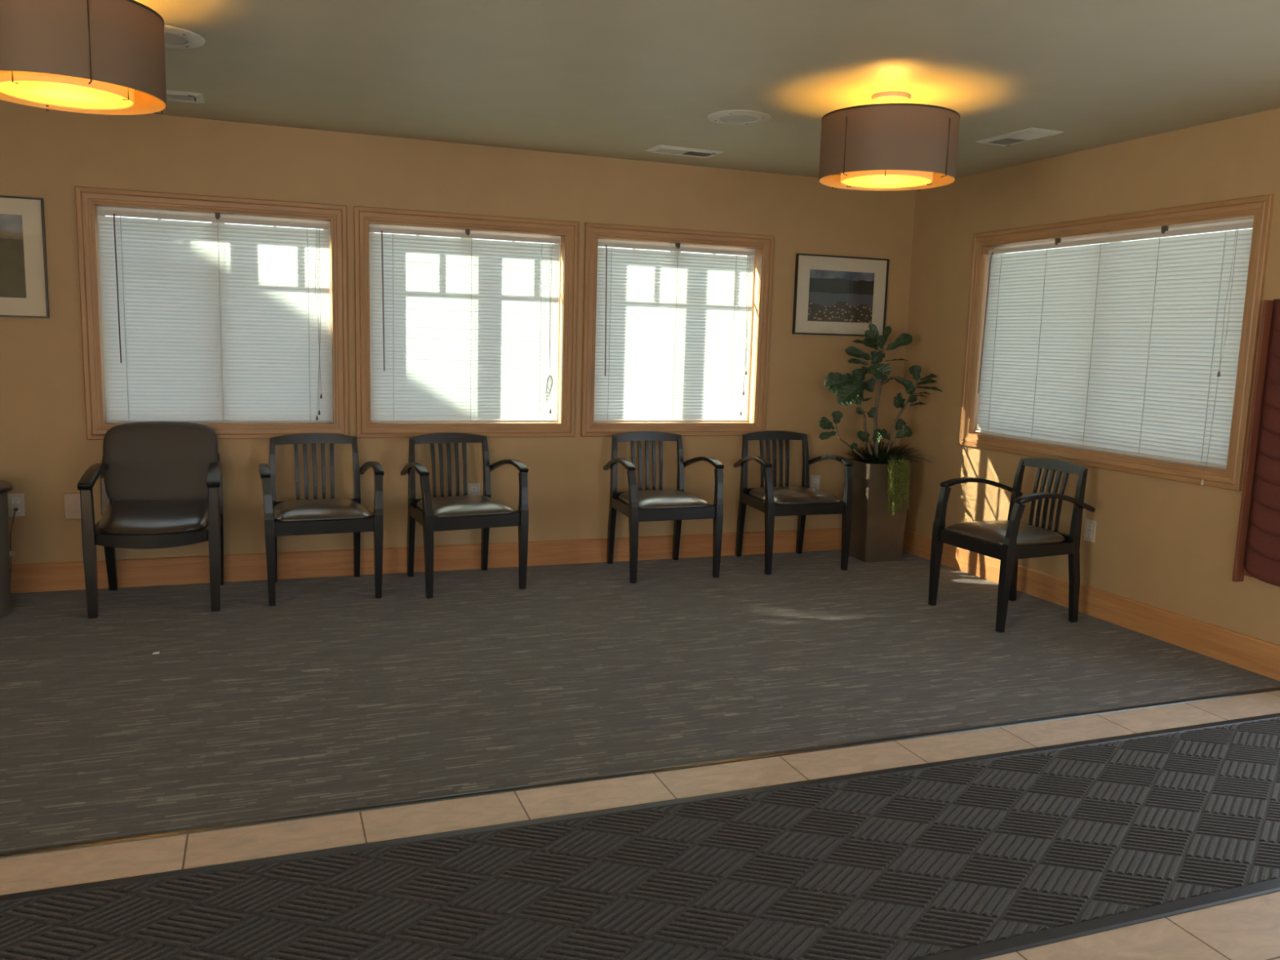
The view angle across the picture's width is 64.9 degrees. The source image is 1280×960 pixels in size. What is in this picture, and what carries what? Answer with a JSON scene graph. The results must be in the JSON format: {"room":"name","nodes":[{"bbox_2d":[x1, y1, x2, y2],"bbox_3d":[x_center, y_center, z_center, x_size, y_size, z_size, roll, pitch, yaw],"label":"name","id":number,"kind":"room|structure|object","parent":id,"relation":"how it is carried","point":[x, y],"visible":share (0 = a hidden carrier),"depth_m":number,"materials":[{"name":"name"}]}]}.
{"room":"waiting room","nodes":[
{"label":"waiting room","id":0,"kind":"room"},
{"bbox_2d":[0,99,915,564],"bbox_3d":[-2.142,-0.665,5.483,8.360,2.440,0.160,-1,8,-20],"label":"wall","id":1,"kind":"structure","parent":0,"point":[46,451],"depth_m":5.71,"materials":[{"name":"paint"}]},
{"bbox_2d":[7,493,25,516],"bbox_3d":[-3.175,0.127,5.123,0.072,0.116,0.008,-1,8,-20],"label":"wall outlet","id":2,"kind":"object","parent":1,"relation":"attached to","point":[15,500],"visible":1,"depth_m":5.12,"materials":[{"name":"white plastic"}]},
{"bbox_2d":[8,507,17,582],"bbox_3d":[-3.248,0.368,5.064,0.234,0.441,0.045,-5,10,-41],"label":"power cable","id":3,"kind":"object","parent":2,"relation":"hanging from","point":[15,509],"visible":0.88,"depth_m":5.10,"materials":[{"name":"black plastic"}]},
{"bbox_2d":[12,497,19,503],"bbox_3d":[-3.173,0.106,5.118,0.034,0.028,0.002,-1,8,-20],"label":"socket","id":4,"kind":"object","parent":2,"relation":"attached to","point":[15,500],"depth_m":5.12,"materials":[{"name":"white plastic"}]},
{"bbox_2d":[12,506,20,511],"bbox_3d":[-3.175,0.149,5.124,0.034,0.028,0.002,-1,8,-20],"label":"socket","id":5,"kind":"object","parent":2,"relation":"attached to","point":[13,507],"depth_m":5.13,"materials":[{"name":"white plastic"}]},
{"bbox_2d":[0,195,49,318],"bbox_3d":[-3.281,-1.094,4.891,0.691,0.585,0.022,-1,8,-20],"label":"framed picture","id":6,"kind":"object","parent":1,"relation":"attached to","point":[24,286],"visible":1,"depth_m":4.98,"materials":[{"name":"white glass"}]},
{"bbox_2d":[0,213,26,297],"bbox_3d":[-3.280,-1.099,4.895,0.497,0.403,0.001,-1,8,-20],"label":"print","id":7,"kind":"object","parent":6,"relation":"attached to","point":[12,270],"depth_m":4.96},
{"bbox_2d":[63,493,80,519],"bbox_3d":[-2.913,0.135,5.217,0.124,0.135,0.018,-1,8,-20],"label":"blank wall plate","id":8,"kind":"object","parent":1,"relation":"attached to","point":[72,503],"visible":0.56,"depth_m":5.20,"materials":[{"name":"beige plastic"}]},
{"bbox_2d":[75,186,349,439],"bbox_3d":[-2.246,-0.858,5.391,1.301,1.268,0.156,-1,8,-20],"label":"window","id":9,"kind":"structure","parent":1,"relation":"in","point":[89,200],"depth_m":5.26,"materials":[{"name":"brown wood"}]},
{"bbox_2d":[97,209,331,422],"bbox_3d":[-2.232,-0.856,5.356,1.121,1.103,0.068,-1,8,-20],"label":"window blind","id":10,"kind":"object","parent":9,"relation":"attached to","point":[202,321],"visible":1,"depth_m":5.36,"materials":[{"name":"white plastic"}]},
{"bbox_2d":[10,528,841,593],"bbox_3d":[-2.070,0.480,5.588,8.200,0.149,0.016,-1,8,-20],"label":"baseboard","id":11,"kind":"structure","parent":1,"relation":"attached to","point":[136,572],"depth_m":5.81,"materials":[{"name":"brown wood"}]},
{"bbox_2d":[353,205,578,438],"bbox_3d":[-1.002,-0.886,5.854,1.275,1.268,0.156,-1,8,-20],"label":"window","id":12,"kind":"structure","parent":1,"relation":"in","point":[567,232],"depth_m":5.79,"materials":[{"name":"brown wood"}]},
{"bbox_2d":[368,226,559,422],"bbox_3d":[-0.996,-0.884,5.816,1.093,1.103,0.068,-1,8,-20],"label":"window blind","id":13,"kind":"object","parent":12,"relation":"attached to","point":[464,328],"visible":1,"depth_m":5.82,"materials":[{"name":"white plastic"}]},
{"bbox_2d":[467,483,479,495],"bbox_3d":[-0.980,0.077,5.940,0.072,0.116,0.008,-1,8,-20],"label":"wall outlet","id":14,"kind":"object","parent":1,"relation":"attached to","point":[473,489],"visible":0.67,"depth_m":5.93,"materials":[{"name":"white plastic"}]},
{"bbox_2d":[471,487,476,492],"bbox_3d":[-0.979,0.056,5.934,0.034,0.028,0.002,-1,8,-20],"label":"socket","id":15,"kind":"object","parent":14,"relation":"attached to","point":[473,489],"depth_m":5.93,"materials":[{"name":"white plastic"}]},
{"bbox_2d":[580,222,774,436],"bbox_3d":[0.222,-0.914,6.309,1.248,1.268,0.156,-1,8,-20],"label":"window","id":16,"kind":"structure","parent":1,"relation":"in","point":[762,246],"depth_m":6.27,"materials":[{"name":"brown wood"}]},
{"bbox_2d":[593,241,755,422],"bbox_3d":[0.222,-0.912,6.269,1.054,1.103,0.068,-1,8,-20],"label":"window blind","id":17,"kind":"object","parent":16,"relation":"attached to","point":[673,328],"visible":0.99,"depth_m":6.28,"materials":[{"name":"white plastic"}]},
{"bbox_2d":[809,475,820,490],"bbox_3d":[1.173,0.026,6.741,0.072,0.116,0.008,-1,8,-20],"label":"wall outlet","id":18,"kind":"object","parent":1,"relation":"attached to","point":[815,479],"visible":0.84,"depth_m":6.74,"materials":[{"name":"white plastic"}]},
{"bbox_2d":[813,478,817,482],"bbox_3d":[1.175,0.004,6.735,0.034,0.028,0.002,-1,8,-20],"label":"socket","id":19,"kind":"object","parent":18,"relation":"attached to","point":[815,480],"depth_m":6.73,"materials":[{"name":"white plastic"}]},
{"bbox_2d":[791,253,888,337],"bbox_3d":[1.320,-1.206,6.602,0.688,0.510,0.022,-1,8,-20],"label":"framed picture","id":20,"kind":"object","parent":1,"relation":"attached to","point":[834,295],"visible":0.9,"depth_m":6.60,"materials":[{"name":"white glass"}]},
{"bbox_2d":[807,269,874,323],"bbox_3d":[1.321,-1.203,6.607,0.489,0.329,0.001,-1,8,-20],"label":"print","id":21,"kind":"object","parent":20,"relation":"attached to","point":[842,296],"depth_m":6.61},
{"bbox_2d":[0,550,1279,959],"bbox_3d":[-0.579,1.210,1.627,8.520,0.120,8.920,-1,8,-20],"label":"floor","id":22,"kind":"structure","parent":0,"point":[334,695],"depth_m":3.92,"materials":[{"name":"carpet"}]},
{"bbox_2d":[0,480,13,618],"bbox_3d":[-3.252,0.335,4.699,0.584,0.612,0.584,-1,8,-20],"label":"round side table","id":23,"kind":"object","parent":22,"relation":"on","point":[6,606],"visible":1,"depth_m":4.75,"materials":[{"name":"black wood"}]},
{"bbox_2d":[76,422,223,618],"bbox_3d":[-2.416,0.175,5.050,0.613,0.887,0.609,-1,8,-19],"label":"upholstered armchair","id":24,"kind":"object","parent":22,"relation":"on","point":[162,481],"visible":1,"depth_m":5.12,"materials":[{"name":"black leather"}]},
{"bbox_2d":[258,433,383,606],"bbox_3d":[-1.707,0.184,5.362,0.606,0.820,0.564,-2,9,-23],"label":"chair","id":25,"kind":"object","parent":22,"relation":"on","point":[297,517],"visible":1,"depth_m":5.22,"materials":[{"name":"black wood"}]},
{"bbox_2d":[400,432,528,598],"bbox_3d":[-0.994,0.170,5.607,0.606,0.820,0.564,-3,9,-28],"label":"chair","id":26,"kind":"object","parent":22,"relation":"on","point":[464,512],"visible":1,"depth_m":5.51,"materials":[{"name":"black wood"}]},
{"bbox_2d":[0,712,1279,959],"bbox_3d":[-0.308,1.046,2.394,6.650,0.009,0.950,-1,8,-20],"label":"entrance mat","id":27,"kind":"object","parent":22,"relation":"on","point":[980,857],"visible":1,"depth_m":2.61,"materials":[{"name":"carpet"}]},
{"bbox_2d":[0,687,1279,858],"bbox_3d":[-1.040,0.962,2.851,8.200,0.006,0.027,-1,8,-20],"label":"trim","id":28,"kind":"structure","parent":22,"relation":"on","point":[108,842],"depth_m":3.14,"materials":[{"name":"beige tile"}]},
{"bbox_2d":[603,431,724,583],"bbox_3d":[0.120,0.141,6.050,0.606,0.820,0.564,-1,9,-21],"label":"chair","id":29,"kind":"object","parent":22,"relation":"on","point":[677,505],"visible":1,"depth_m":5.92,"materials":[{"name":"black wood"}]},
{"bbox_2d":[733,431,853,574],"bbox_3d":[0.944,0.122,6.358,0.606,0.820,0.564,-1,8,-19],"label":"chair","id":30,"kind":"object","parent":22,"relation":"on","point":[773,500],"visible":1,"depth_m":6.22,"materials":[{"name":"black wood"}]},
{"bbox_2d":[848,458,911,562],"bbox_3d":[1.549,0.194,6.615,0.302,0.640,0.302,-1,8,-17],"label":"planter","id":31,"kind":"object","parent":22,"relation":"on","point":[877,535],"depth_m":6.50,"materials":[{"name":"brown wood"}]},
{"bbox_2d":[818,323,946,562],"bbox_3d":[1.612,-0.247,6.585,0.783,1.525,0.822,4,8,18],"label":"potted plant","id":32,"kind":"object","parent":22,"relation":"on","point":[881,479],"visible":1,"depth_m":6.46,"materials":[{"name":"plant"}]},
{"bbox_2d":[928,457,1095,632],"bbox_3d":[1.941,0.303,5.263,0.564,0.820,0.606,-2,9,-22],"label":"chair","id":33,"kind":"object","parent":22,"relation":"on","point":[1000,540],"visible":1,"depth_m":5.16,"materials":[{"name":"black wood"}]},
{"bbox_2d":[133,0,1279,177],"bbox_3d":[-0.504,-1.389,1.265,8.520,0.250,8.920,-1,8,-20],"label":"ceiling","id":34,"kind":"structure","parent":0,"point":[623,79],"depth_m":3.93,"materials":[{"name":"paint"}]},
{"bbox_2d":[0,0,166,115],"bbox_3d":[-1.796,-1.377,3.133,0.577,0.363,0.577,-1,8,-20],"label":"pendant lamp","id":35,"kind":"object","parent":34,"relation":"hanging from","point":[105,57],"visible":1,"depth_m":2.98,"materials":[{"name":"fabric"}]},
{"bbox_2d":[0,80,133,108],"bbox_3d":[-1.801,-1.207,3.157,0.377,0.002,0.377,-1,8,-20],"label":"diffuser","id":36,"kind":"object","parent":35,"relation":"attached to","point":[66,94],"depth_m":3.14,"materials":[{"name":"plastic"}]},
{"bbox_2d":[164,24,204,48],"bbox_3d":[-1.766,-1.631,3.711,0.300,0.016,0.300,-1,8,-20],"label":"ceiling speaker","id":37,"kind":"object","parent":34,"relation":"attached to","point":[175,37],"visible":0.38,"depth_m":3.72,"materials":[{"name":"white plastic"}]},
{"bbox_2d":[164,31,187,44],"bbox_3d":[-1.766,-1.630,3.711,0.179,0.013,0.179,-1,8,-20],"label":"grille","id":38,"kind":"object","parent":37,"relation":"attached to","point":[170,37],"depth_m":3.70,"materials":[{"name":"white metal"}]},
{"bbox_2d":[166,89,204,102],"bbox_3d":[-2.227,-1.775,4.638,0.398,0.014,0.198,-1,8,-20],"label":"ceiling vent","id":39,"kind":"object","parent":34,"relation":"in","point":[177,95],"visible":0.39,"depth_m":4.66,"materials":[{"name":"white metal"}]},
{"bbox_2d":[645,144,723,157],"bbox_3d":[0.252,-1.847,5.674,0.398,0.014,0.198,-2,9,-22],"label":"ceiling vent","id":40,"kind":"object","parent":34,"relation":"in","point":[660,148],"visible":1,"depth_m":5.64,"materials":[{"name":"white metal"}]},
{"bbox_2d":[707,109,770,125],"bbox_3d":[0.470,-1.716,4.780,0.300,0.016,0.300,-1,8,-20],"label":"ceiling speaker","id":41,"kind":"object","parent":34,"relation":"attached to","point":[737,117],"visible":1,"depth_m":4.75,"materials":[{"name":"white plastic"}]},
{"bbox_2d":[720,115,757,122],"bbox_3d":[0.470,-1.714,4.780,0.179,0.013,0.179,-1,8,-20],"label":"grille","id":42,"kind":"object","parent":41,"relation":"attached to","point":[723,118],"depth_m":4.77,"materials":[{"name":"white metal"}]},
{"bbox_2d":[818,91,959,191],"bbox_3d":[1.067,-1.459,4.321,0.577,0.363,0.577,-1,8,-20],"label":"pendant lamp","id":43,"kind":"object","parent":34,"relation":"hanging from","point":[891,144],"visible":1,"depth_m":4.11,"materials":[{"name":"fabric"}]},
{"bbox_2d":[841,174,931,187],"bbox_3d":[1.062,-1.289,4.345,0.377,0.002,0.377,-1,8,-20],"label":"diffuser","id":44,"kind":"object","parent":43,"relation":"attached to","point":[853,180],"depth_m":4.33,"materials":[{"name":"plastic"}]},
{"bbox_2d":[975,127,1063,146],"bbox_3d":[1.894,-1.712,5.041,0.198,0.014,0.398,-2,9,-22],"label":"ceiling vent","id":45,"kind":"object","parent":34,"relation":"in","point":[1033,133],"visible":1,"depth_m":5.00,"materials":[{"name":"white metal"}]},
{"bbox_2d":[898,107,1279,645],"bbox_3d":[3.346,-0.158,2.982,0.160,2.440,8.760,-1,8,-20],"label":"wall","id":46,"kind":"structure","parent":0,"point":[1167,544],"depth_m":5.25,"materials":[{"name":"paint"}]},
{"bbox_2d":[1084,518,1096,542],"bbox_3d":[2.388,0.269,5.343,0.008,0.116,0.072,-1,8,-20],"label":"wall outlet","id":47,"kind":"object","parent":46,"relation":"attached to","point":[1090,525],"visible":1,"depth_m":5.34,"materials":[{"name":"white plastic"}]},
{"bbox_2d":[1086,531,1091,537],"bbox_3d":[2.385,0.291,5.345,0.002,0.028,0.034,-1,8,-20],"label":"socket","id":48,"kind":"object","parent":47,"relation":"attached to","point":[1088,533],"depth_m":5.35,"materials":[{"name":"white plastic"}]},
{"bbox_2d":[1087,523,1092,529],"bbox_3d":[2.386,0.247,5.339,0.002,0.028,0.034,-1,8,-20],"label":"socket","id":49,"kind":"object","parent":47,"relation":"attached to","point":[1089,525],"depth_m":5.34,"materials":[{"name":"white plastic"}]},
{"bbox_2d":[902,528,1279,680],"bbox_3d":[2.321,0.615,5.534,0.016,0.149,3.210,-1,8,-20],"label":"baseboard","id":50,"kind":"structure","parent":46,"relation":"attached to","point":[1257,655],"depth_m":5.08,"materials":[{"name":"brown wood"}]},
{"bbox_2d":[958,194,1274,491],"bbox_3d":[2.427,-0.727,5.352,0.156,1.292,1.958,-1,8,-20],"label":"window","id":51,"kind":"structure","parent":46,"relation":"in","point":[1258,209],"depth_m":5.01,"materials":[{"name":"brown wood"}]},
{"bbox_2d":[975,221,1253,484],"bbox_3d":[2.384,-0.688,5.338,0.084,1.210,1.778,-1,8,-20],"label":"window blind","id":52,"kind":"object","parent":51,"relation":"attached to","point":[1131,345],"visible":0.91,"depth_m":5.17,"materials":[{"name":"white plastic"}]},
{"bbox_2d":[1231,298,1279,586],"bbox_3d":[2.807,-0.118,4.123,0.055,1.245,0.660,-1,8,-20],"label":"magazine rack","id":53,"kind":"object","parent":46,"relation":"attached to","point":[1257,551],"depth_m":4.36,"materials":[{"name":"brown wood"}]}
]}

